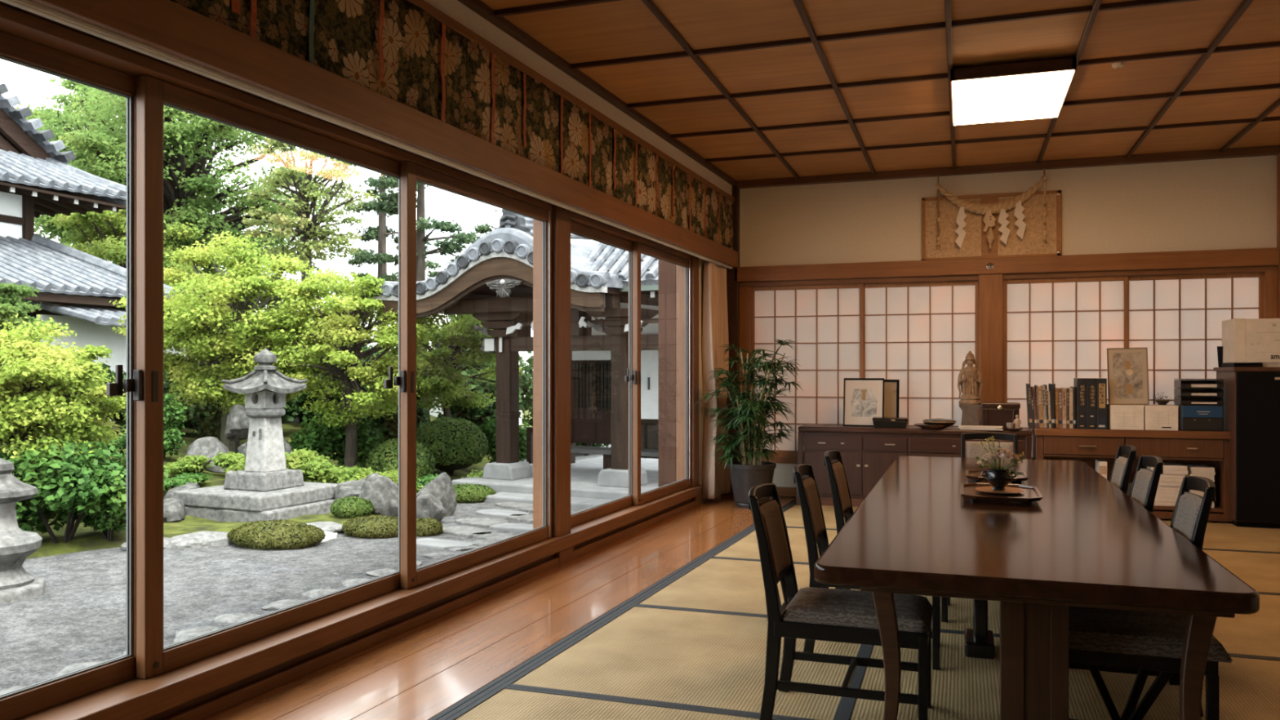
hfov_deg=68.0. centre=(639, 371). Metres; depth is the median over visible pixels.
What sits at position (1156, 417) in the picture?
file box
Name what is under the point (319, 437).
shrub
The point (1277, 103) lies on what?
ceiling beam
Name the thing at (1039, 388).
book
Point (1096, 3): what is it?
ceiling beam
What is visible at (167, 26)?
wooden beam
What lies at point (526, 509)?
paving slab
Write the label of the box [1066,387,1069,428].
book
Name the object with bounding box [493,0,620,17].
ceiling beam
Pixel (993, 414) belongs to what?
wooden chest
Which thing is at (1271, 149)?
trim
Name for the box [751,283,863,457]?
window
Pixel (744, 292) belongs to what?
trim
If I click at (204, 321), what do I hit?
tree
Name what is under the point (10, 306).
tree
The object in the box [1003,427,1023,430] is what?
shallow dish
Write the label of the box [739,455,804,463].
trim
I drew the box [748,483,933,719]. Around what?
dining chair
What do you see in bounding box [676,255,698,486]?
trim
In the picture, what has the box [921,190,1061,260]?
wooden plaque
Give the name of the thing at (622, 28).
ceiling
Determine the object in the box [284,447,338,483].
shrub
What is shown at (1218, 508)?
shelf
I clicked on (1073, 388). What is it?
book
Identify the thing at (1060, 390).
book
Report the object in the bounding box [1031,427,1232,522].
desk
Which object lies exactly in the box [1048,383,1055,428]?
book
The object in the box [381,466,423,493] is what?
shrub
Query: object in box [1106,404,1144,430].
file box
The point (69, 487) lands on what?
shrub
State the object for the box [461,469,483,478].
shrub
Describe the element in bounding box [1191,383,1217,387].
papers
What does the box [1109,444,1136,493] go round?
dining chair
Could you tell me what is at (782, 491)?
baseboard
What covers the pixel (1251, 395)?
cabinet
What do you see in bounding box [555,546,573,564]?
trim
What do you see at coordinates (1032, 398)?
book
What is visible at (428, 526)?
clipped shrub
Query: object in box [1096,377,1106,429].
binder
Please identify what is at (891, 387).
picture frame
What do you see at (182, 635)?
kerb stone
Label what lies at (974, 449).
dining chair
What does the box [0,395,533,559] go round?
ground
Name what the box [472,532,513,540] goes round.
paving slab
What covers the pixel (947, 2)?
ceiling beam
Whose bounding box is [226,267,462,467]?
tree
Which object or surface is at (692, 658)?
floor
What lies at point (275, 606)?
kerb stone
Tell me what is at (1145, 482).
dining chair
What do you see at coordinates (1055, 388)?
book
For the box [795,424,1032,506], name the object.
sideboard
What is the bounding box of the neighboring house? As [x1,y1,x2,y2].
[0,83,186,420]
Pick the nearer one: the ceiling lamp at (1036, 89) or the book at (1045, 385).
the ceiling lamp at (1036, 89)
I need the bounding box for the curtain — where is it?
[702,262,730,498]
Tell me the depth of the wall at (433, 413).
24.93 m
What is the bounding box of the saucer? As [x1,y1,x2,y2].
[975,486,1024,493]
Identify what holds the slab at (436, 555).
on the ground at (80, 616)
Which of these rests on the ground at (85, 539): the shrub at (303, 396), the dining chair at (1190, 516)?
the shrub at (303, 396)
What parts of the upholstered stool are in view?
seat frame, seat, leg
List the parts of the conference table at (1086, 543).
leg, support post, leg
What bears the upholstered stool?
on the floor at (692, 658)
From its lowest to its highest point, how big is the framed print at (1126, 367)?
0.551 m
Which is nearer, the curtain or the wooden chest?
the wooden chest
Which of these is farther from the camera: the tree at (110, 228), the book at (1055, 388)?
the tree at (110, 228)
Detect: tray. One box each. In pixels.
[913,423,953,428]
[960,482,1043,503]
[965,469,1028,484]
[1173,380,1223,388]
[1173,387,1223,396]
[1173,395,1223,404]
[1222,362,1262,367]
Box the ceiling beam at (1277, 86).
[671,83,1279,138]
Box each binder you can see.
[1073,377,1086,429]
[1086,377,1096,429]
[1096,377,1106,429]
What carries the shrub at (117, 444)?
on the ground at (85, 539)
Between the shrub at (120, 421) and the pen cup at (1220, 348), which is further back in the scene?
the shrub at (120, 421)
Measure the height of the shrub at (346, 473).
0.508 m
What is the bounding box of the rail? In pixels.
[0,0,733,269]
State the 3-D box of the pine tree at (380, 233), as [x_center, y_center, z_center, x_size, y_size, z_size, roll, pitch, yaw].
[-7.182,-3.169,26.879,2.924,8.675,3.125,0,0,0]
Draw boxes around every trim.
[0,3,690,259]
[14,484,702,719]
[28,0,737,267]
[406,0,733,202]
[457,0,737,185]
[533,204,570,537]
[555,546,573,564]
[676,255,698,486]
[692,494,701,506]
[720,185,739,494]
[732,145,1279,188]
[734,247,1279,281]
[738,286,751,455]
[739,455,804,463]
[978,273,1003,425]
[1263,271,1278,318]
[1276,153,1279,318]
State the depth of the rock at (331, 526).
10.56 m
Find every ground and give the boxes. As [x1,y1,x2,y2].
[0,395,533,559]
[0,444,610,691]
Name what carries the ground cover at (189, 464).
on the ground at (85, 539)
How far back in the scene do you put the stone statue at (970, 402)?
9.62 m
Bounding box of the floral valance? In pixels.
[169,0,733,249]
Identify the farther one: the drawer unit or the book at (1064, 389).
the book at (1064, 389)
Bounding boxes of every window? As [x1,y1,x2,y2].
[0,31,136,719]
[106,74,400,679]
[383,160,551,589]
[570,221,632,527]
[624,241,690,505]
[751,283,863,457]
[863,280,978,426]
[1003,275,1128,459]
[1128,271,1263,404]
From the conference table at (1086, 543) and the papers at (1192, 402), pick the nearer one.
the conference table at (1086, 543)
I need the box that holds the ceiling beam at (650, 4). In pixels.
[641,0,799,179]
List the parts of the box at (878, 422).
lid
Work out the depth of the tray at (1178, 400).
8.96 m
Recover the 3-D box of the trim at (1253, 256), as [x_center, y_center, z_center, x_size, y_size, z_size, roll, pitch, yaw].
[3.594,-1.093,9.932,5.300,0.165,0.120,0,0,19]
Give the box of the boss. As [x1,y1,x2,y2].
[986,262,994,269]
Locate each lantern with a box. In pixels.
[0,457,46,604]
[173,347,337,522]
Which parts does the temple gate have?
pale plate, pale plate, post, rail, wall post, lattice door, panel, veranda leg, post, door pull, rail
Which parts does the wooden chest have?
lid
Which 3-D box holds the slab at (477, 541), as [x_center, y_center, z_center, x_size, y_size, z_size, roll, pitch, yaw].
[-1.635,1.802,9.976,0.358,0.059,0.275,0,0,4]
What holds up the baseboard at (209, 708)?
attached to the window frame at (176, 710)
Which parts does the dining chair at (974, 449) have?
leg, rail, backrest, leg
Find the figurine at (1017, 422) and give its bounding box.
[1013,414,1021,428]
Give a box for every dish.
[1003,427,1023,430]
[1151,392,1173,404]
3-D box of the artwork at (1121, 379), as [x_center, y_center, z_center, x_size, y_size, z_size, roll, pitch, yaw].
[4.653,0.043,9.054,0.250,0.440,0.003,-1,-4,19]
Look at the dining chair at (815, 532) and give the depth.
4.63 m
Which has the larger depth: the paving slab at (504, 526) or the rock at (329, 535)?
the paving slab at (504, 526)
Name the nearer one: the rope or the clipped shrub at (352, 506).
the rope
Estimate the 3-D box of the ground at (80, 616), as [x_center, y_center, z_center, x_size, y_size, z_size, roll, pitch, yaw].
[-24.154,1.950,26.682,57.100,0.300,85.000,0,0,19]
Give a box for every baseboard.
[165,501,695,719]
[776,486,796,496]
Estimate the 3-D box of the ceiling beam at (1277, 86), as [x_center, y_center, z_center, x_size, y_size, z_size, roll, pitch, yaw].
[2.872,-2.138,7.759,6.450,0.035,0.034,0,0,19]
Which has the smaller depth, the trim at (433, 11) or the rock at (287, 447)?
the trim at (433, 11)
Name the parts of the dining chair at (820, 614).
rail, leg, backrest, rail, leg, seat frame, seat, leg, leg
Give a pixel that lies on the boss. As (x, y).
(990, 265)
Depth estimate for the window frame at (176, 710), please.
5.38 m
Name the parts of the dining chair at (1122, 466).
leg, backrest, leg, rail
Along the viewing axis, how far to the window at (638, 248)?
8.60 m
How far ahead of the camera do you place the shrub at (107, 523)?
9.71 m
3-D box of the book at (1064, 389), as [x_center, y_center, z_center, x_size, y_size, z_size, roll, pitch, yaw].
[4.133,0.359,9.267,0.036,0.391,0.210,0,0,19]
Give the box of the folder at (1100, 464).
[1095,458,1106,479]
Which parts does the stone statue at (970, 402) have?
arm, crown, arm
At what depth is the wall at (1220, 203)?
9.69 m
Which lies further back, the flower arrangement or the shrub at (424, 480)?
the shrub at (424, 480)
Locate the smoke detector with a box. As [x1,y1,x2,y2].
[1111,62,1124,68]
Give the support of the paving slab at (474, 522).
on the ground at (80, 616)
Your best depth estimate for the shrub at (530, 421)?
21.96 m
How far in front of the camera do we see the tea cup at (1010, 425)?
9.29 m
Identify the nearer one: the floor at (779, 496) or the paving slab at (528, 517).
the floor at (779, 496)
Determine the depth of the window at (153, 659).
3.74 m
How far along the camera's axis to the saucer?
5.09 m
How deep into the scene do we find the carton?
8.55 m
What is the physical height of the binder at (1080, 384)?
0.486 m
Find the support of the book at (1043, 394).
on the desk at (1209, 448)
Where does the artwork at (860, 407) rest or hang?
attached to the framed picture at (863, 397)
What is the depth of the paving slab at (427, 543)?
9.69 m
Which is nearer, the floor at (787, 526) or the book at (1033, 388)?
the floor at (787, 526)
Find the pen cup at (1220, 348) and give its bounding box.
[1217,346,1222,367]
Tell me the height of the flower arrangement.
0.217 m
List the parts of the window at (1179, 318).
frame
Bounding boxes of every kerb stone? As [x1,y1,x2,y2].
[0,685,26,695]
[53,661,104,677]
[173,626,219,643]
[213,613,260,623]
[261,599,306,610]
[301,588,337,597]
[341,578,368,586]
[366,568,396,577]
[416,560,421,567]
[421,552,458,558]
[448,546,478,551]
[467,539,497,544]
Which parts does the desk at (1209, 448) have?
panel, drawer, panel, drawer frame, drawer, panel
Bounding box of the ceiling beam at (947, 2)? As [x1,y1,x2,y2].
[944,0,955,169]
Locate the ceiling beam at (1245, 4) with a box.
[1125,0,1253,158]
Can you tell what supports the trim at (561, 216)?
attached to the window frame at (176, 710)
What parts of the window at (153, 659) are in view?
finger pull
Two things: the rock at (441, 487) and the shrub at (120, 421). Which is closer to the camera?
the rock at (441, 487)
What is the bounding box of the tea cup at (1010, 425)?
[1006,422,1013,428]
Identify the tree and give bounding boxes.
[0,282,72,381]
[0,313,126,463]
[15,77,223,247]
[18,84,341,286]
[44,204,203,296]
[109,231,362,453]
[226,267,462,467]
[241,137,382,422]
[339,173,441,333]
[361,172,493,419]
[374,314,524,417]
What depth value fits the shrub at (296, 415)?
20.82 m
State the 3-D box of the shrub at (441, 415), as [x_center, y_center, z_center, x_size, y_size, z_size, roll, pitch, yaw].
[-3.664,0.018,21.658,2.020,3.431,3.810,0,0,10]
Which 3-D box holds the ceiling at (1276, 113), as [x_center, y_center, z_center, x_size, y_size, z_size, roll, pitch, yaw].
[5.471,-2.170,7.436,0.820,0.040,1.060,0,0,19]
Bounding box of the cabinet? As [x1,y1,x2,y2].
[1213,367,1279,528]
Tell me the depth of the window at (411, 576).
5.27 m
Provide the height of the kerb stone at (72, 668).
0.058 m
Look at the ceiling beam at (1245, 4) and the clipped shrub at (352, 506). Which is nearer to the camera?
the ceiling beam at (1245, 4)
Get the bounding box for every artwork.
[851,388,877,417]
[1112,352,1142,398]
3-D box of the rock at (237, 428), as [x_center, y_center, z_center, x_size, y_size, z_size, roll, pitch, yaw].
[-6.022,0.782,14.305,0.442,0.559,0.397,0,0,-42]
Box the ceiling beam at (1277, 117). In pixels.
[705,115,1279,162]
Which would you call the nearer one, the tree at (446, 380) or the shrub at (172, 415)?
the shrub at (172, 415)
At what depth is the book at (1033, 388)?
9.25 m
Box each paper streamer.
[955,205,966,248]
[998,208,1009,244]
[1013,200,1026,239]
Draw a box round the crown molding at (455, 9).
[424,0,732,195]
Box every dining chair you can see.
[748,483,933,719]
[793,463,940,670]
[823,450,950,622]
[960,431,1017,458]
[1068,475,1215,716]
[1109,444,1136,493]
[1128,455,1163,513]
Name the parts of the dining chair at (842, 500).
rail, leg, backrest, leg, rail, leg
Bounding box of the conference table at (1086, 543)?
[813,456,1259,719]
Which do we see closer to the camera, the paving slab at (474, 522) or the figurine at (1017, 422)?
the figurine at (1017, 422)
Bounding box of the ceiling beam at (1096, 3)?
[1036,0,1102,164]
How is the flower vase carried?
on the saucer
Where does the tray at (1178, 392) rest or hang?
on the drawer unit
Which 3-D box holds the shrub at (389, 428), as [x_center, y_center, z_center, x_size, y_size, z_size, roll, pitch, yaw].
[-4.848,0.831,17.944,1.883,1.830,1.618,0,0,22]
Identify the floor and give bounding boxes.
[202,494,1279,719]
[711,526,836,563]
[778,496,795,497]
[1202,547,1279,552]
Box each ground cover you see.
[163,454,213,475]
[163,472,212,488]
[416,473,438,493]
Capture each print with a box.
[1106,347,1149,404]
[1250,322,1279,352]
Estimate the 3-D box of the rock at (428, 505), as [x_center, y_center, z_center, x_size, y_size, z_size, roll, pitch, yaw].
[-2.504,1.670,11.287,0.422,0.464,0.378,0,0,8]
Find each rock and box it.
[120,537,169,551]
[163,482,199,499]
[163,497,186,522]
[164,531,234,551]
[185,436,230,473]
[224,404,250,441]
[237,436,292,456]
[306,521,343,533]
[321,531,337,542]
[334,478,365,500]
[357,472,398,517]
[416,472,457,516]
[416,492,445,521]
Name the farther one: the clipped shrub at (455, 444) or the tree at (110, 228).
the tree at (110, 228)
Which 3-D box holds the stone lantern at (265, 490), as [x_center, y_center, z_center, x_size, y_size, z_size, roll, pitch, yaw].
[-4.592,0.785,11.709,1.522,2.150,1.532,0,0,23]
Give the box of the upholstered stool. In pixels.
[1068,606,1233,719]
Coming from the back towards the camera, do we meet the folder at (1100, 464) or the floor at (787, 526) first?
the folder at (1100, 464)
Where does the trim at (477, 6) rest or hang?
attached to the crown molding at (455, 9)
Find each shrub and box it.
[0,438,170,543]
[17,520,36,532]
[41,360,126,424]
[80,502,126,541]
[93,435,126,453]
[111,360,193,432]
[121,393,187,460]
[172,386,223,438]
[186,358,302,428]
[210,451,245,474]
[226,519,325,549]
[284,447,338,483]
[286,412,385,468]
[289,339,382,418]
[289,344,383,436]
[291,409,311,422]
[325,465,396,484]
[329,496,374,518]
[342,378,431,442]
[342,515,398,538]
[364,438,435,479]
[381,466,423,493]
[416,416,488,475]
[416,516,443,537]
[428,314,491,417]
[437,347,533,451]
[453,483,496,503]
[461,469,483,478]
[477,416,528,462]
[521,353,533,426]
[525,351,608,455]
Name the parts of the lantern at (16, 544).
lamp shade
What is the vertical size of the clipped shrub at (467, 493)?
0.276 m
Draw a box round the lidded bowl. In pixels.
[922,417,956,425]
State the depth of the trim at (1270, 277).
9.09 m
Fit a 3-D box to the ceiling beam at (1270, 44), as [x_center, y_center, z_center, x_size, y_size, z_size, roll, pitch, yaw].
[2.531,-2.138,6.755,6.450,0.035,0.034,0,0,19]
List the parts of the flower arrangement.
stem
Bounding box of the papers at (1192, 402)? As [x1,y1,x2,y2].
[1191,401,1217,404]
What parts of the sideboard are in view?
post, door, drawer, door, drawer, door, drawer, drawer, post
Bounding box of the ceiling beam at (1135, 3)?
[570,0,1196,69]
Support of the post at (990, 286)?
attached to the wall at (783, 477)
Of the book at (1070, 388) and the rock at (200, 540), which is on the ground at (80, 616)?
the rock at (200, 540)
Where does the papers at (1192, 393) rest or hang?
in the drawer unit
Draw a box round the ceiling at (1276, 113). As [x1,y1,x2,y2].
[1265,105,1279,117]
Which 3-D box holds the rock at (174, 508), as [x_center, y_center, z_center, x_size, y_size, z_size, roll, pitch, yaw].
[-5.508,1.683,11.025,0.555,0.392,0.676,0,0,4]
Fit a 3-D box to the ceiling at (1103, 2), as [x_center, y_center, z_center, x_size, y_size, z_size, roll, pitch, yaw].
[2.896,-2.170,4.952,0.820,0.040,1.060,0,0,19]
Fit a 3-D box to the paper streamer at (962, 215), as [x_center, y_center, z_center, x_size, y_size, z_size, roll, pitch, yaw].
[3.367,-1.518,9.959,0.118,0.465,0.084,0,0,19]
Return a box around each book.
[1026,383,1032,427]
[1031,386,1037,427]
[1031,396,1035,427]
[1034,385,1039,427]
[1037,386,1044,427]
[1040,385,1047,427]
[1043,384,1048,427]
[1047,390,1051,428]
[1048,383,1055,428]
[1054,387,1057,428]
[1057,387,1062,428]
[1060,387,1066,428]
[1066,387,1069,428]
[1066,387,1072,428]
[1070,386,1075,428]
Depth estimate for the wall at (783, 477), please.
10.64 m
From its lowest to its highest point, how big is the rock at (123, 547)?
0.174 m
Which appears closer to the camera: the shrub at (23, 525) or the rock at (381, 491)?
the shrub at (23, 525)
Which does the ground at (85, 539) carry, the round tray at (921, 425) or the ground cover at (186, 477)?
the ground cover at (186, 477)
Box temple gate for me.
[360,208,658,509]
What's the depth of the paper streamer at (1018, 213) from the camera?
9.74 m
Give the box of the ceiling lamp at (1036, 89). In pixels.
[950,57,1076,124]
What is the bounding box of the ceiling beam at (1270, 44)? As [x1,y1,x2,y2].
[626,40,1279,108]
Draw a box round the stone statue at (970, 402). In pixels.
[957,350,982,425]
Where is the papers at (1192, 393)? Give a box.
[1191,392,1217,395]
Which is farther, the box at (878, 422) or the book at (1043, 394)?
the box at (878, 422)
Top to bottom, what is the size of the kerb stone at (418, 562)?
0.043 m
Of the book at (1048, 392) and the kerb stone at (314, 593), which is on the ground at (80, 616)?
the kerb stone at (314, 593)
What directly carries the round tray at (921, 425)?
on the sideboard
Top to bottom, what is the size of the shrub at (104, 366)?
1.291 m
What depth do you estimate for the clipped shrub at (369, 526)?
10.25 m
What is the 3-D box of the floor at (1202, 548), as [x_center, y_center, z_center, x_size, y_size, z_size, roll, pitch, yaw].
[4.143,1.399,8.594,3.236,0.003,1.956,0,0,19]
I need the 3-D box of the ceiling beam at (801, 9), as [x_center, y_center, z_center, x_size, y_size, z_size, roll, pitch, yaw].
[0.434,-2.136,4.077,0.034,0.037,13.200,0,0,19]
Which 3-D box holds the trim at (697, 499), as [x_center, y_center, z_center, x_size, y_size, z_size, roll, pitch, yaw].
[0.590,1.345,9.923,0.046,0.110,0.180,0,0,21]
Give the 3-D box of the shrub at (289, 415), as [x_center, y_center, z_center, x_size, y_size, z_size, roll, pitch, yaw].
[-7.842,0.303,18.734,2.960,1.870,2.229,0,0,12]
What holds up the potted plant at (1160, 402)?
on the file box at (1156, 417)
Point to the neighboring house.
(77, 287)
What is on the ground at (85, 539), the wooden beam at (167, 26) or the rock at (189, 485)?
the rock at (189, 485)
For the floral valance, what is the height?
0.567 m
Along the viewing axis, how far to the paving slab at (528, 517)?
11.43 m
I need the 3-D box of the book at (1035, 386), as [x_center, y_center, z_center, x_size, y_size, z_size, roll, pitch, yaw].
[3.903,0.346,9.338,0.034,0.416,0.196,0,0,19]
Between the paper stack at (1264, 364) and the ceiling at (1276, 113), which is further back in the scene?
the paper stack at (1264, 364)
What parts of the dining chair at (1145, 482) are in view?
leg, backrest, rail, leg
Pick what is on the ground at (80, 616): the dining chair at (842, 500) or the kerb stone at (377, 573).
the kerb stone at (377, 573)
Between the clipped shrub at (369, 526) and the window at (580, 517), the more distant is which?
the clipped shrub at (369, 526)
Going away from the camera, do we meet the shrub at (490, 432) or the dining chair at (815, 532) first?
the dining chair at (815, 532)
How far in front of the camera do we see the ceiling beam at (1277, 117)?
8.71 m
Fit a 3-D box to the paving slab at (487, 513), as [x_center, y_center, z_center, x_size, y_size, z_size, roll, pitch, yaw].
[-1.711,1.808,11.866,0.774,0.085,0.388,0,0,33]
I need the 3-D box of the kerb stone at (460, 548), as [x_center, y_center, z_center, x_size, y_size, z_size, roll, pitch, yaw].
[-1.779,1.802,9.584,0.362,0.057,0.250,0,0,26]
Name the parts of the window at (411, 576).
finger pull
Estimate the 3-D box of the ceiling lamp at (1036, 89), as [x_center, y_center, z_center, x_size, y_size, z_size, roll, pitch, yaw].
[2.757,-2.071,7.111,0.810,0.097,1.240,0,0,19]
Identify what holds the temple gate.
on the ground at (80, 616)
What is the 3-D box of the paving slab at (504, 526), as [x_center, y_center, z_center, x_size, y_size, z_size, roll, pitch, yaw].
[-1.366,1.808,10.820,0.702,0.085,0.309,0,0,20]
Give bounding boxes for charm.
[982,207,995,248]
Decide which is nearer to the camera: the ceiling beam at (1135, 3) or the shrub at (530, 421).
the ceiling beam at (1135, 3)
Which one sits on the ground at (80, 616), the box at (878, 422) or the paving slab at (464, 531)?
the paving slab at (464, 531)
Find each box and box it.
[871,417,907,428]
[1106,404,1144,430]
[1143,404,1178,431]
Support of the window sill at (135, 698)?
on the window frame at (176, 710)
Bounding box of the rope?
[934,168,1048,249]
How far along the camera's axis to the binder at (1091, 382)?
9.05 m
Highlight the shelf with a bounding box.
[1153,504,1223,512]
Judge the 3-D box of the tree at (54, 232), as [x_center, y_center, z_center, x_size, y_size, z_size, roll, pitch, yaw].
[-15.764,-3.865,28.053,6.770,9.707,6.368,0,0,-14]
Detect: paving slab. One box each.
[416,537,474,550]
[440,525,493,537]
[455,517,510,527]
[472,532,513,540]
[475,509,529,518]
[488,523,533,531]
[494,502,533,509]
[506,514,533,523]
[518,506,583,514]
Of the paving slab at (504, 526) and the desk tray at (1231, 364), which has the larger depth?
the paving slab at (504, 526)
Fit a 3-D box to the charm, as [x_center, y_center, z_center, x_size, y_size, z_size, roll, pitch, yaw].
[3.620,-1.480,9.825,0.087,0.420,0.104,0,0,-31]
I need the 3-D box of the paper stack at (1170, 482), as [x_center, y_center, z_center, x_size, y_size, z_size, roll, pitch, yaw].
[4.997,1.074,9.021,0.322,0.380,0.301,0,0,19]
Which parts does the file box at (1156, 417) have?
lid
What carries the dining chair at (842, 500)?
on the floor at (692, 658)
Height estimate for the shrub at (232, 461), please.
0.503 m
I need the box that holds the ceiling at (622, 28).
[480,0,1279,180]
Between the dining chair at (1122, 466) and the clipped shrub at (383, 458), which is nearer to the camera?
the dining chair at (1122, 466)
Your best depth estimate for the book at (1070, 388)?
9.15 m
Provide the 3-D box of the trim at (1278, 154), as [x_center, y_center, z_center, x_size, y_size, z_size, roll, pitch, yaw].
[6.168,-0.340,9.069,0.130,3.480,0.180,0,0,19]
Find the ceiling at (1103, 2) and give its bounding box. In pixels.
[1100,0,1133,4]
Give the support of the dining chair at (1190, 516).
on the floor at (692, 658)
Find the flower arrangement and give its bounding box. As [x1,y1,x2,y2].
[976,435,1026,476]
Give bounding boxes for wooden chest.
[980,402,1020,427]
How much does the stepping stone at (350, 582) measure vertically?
0.058 m
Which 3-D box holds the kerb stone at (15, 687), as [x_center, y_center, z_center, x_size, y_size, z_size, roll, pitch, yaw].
[-3.438,1.801,5.299,0.356,0.061,0.228,0,0,7]
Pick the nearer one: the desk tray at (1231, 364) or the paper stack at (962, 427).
the desk tray at (1231, 364)
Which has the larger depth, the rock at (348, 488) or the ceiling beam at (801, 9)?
the rock at (348, 488)
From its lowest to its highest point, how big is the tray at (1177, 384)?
0.072 m
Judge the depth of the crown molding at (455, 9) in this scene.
6.64 m
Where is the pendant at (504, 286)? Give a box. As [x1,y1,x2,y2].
[485,278,523,297]
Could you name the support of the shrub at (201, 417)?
on the ground at (85, 539)
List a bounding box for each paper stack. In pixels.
[958,425,1003,430]
[1146,462,1187,506]
[1184,464,1215,507]
[1262,362,1279,367]
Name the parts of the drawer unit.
drawer, drawer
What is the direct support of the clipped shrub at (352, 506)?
on the ground at (85, 539)
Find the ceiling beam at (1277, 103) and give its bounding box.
[1220,97,1279,151]
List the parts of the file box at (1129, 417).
lid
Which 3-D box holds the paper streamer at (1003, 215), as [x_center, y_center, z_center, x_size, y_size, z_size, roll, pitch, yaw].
[3.766,-1.513,9.823,0.116,0.414,0.084,0,0,19]
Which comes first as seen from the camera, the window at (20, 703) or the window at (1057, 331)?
the window at (20, 703)
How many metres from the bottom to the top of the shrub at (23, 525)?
0.478 m
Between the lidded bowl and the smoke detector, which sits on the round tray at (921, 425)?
the lidded bowl
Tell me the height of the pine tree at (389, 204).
8.482 m
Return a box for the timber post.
[658,259,676,487]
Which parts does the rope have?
tail cord, tail cord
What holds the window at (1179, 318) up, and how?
in the wall at (783, 477)
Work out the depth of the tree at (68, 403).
9.64 m
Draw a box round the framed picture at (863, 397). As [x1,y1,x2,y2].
[843,377,884,426]
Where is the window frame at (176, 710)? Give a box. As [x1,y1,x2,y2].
[143,257,720,719]
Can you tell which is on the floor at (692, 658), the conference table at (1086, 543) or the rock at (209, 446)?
the conference table at (1086, 543)
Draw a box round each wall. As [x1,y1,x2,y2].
[429,366,521,425]
[739,155,1276,266]
[772,463,1132,495]
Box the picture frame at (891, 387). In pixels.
[884,379,899,417]
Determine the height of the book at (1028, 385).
0.432 m
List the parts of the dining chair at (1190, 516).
leg, backrest, rail, leg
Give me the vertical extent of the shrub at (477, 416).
2.579 m
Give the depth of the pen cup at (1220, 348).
9.00 m
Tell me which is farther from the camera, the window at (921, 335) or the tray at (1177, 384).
the window at (921, 335)
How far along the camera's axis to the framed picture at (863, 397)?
9.94 m
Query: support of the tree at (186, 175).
on the ground at (85, 539)
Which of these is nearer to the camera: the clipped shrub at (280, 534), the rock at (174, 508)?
the clipped shrub at (280, 534)
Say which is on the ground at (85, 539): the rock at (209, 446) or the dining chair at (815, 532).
the rock at (209, 446)
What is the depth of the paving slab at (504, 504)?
12.52 m
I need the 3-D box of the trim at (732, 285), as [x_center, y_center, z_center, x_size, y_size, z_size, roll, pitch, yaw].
[0.999,-0.350,10.813,0.260,3.500,0.120,0,0,19]
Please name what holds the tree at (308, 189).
on the ground at (85, 539)
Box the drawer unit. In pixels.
[1173,378,1223,431]
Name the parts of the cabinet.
door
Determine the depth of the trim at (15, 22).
3.94 m
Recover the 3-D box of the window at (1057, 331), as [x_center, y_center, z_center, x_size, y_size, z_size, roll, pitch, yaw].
[4.345,0.000,9.719,1.180,1.920,0.030,0,0,19]
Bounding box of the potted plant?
[693,339,802,508]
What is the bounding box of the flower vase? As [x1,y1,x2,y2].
[981,467,1016,490]
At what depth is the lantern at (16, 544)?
7.52 m
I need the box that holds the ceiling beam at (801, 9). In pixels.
[792,0,875,174]
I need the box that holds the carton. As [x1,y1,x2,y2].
[1222,318,1279,363]
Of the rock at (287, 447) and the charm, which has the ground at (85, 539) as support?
the rock at (287, 447)
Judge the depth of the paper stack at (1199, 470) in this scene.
8.81 m
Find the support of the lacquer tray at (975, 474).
on the conference table at (1086, 543)
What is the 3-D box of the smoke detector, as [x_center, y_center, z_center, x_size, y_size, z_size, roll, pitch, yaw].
[3.338,-2.133,6.629,0.080,0.034,0.080,0,0,19]
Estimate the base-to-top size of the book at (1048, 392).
0.362 m
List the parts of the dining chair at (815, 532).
rail, leg, backrest, leg, rail, seat frame, leg, leg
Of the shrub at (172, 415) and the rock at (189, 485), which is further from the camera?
the shrub at (172, 415)
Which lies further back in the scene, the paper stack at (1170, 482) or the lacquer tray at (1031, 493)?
the paper stack at (1170, 482)

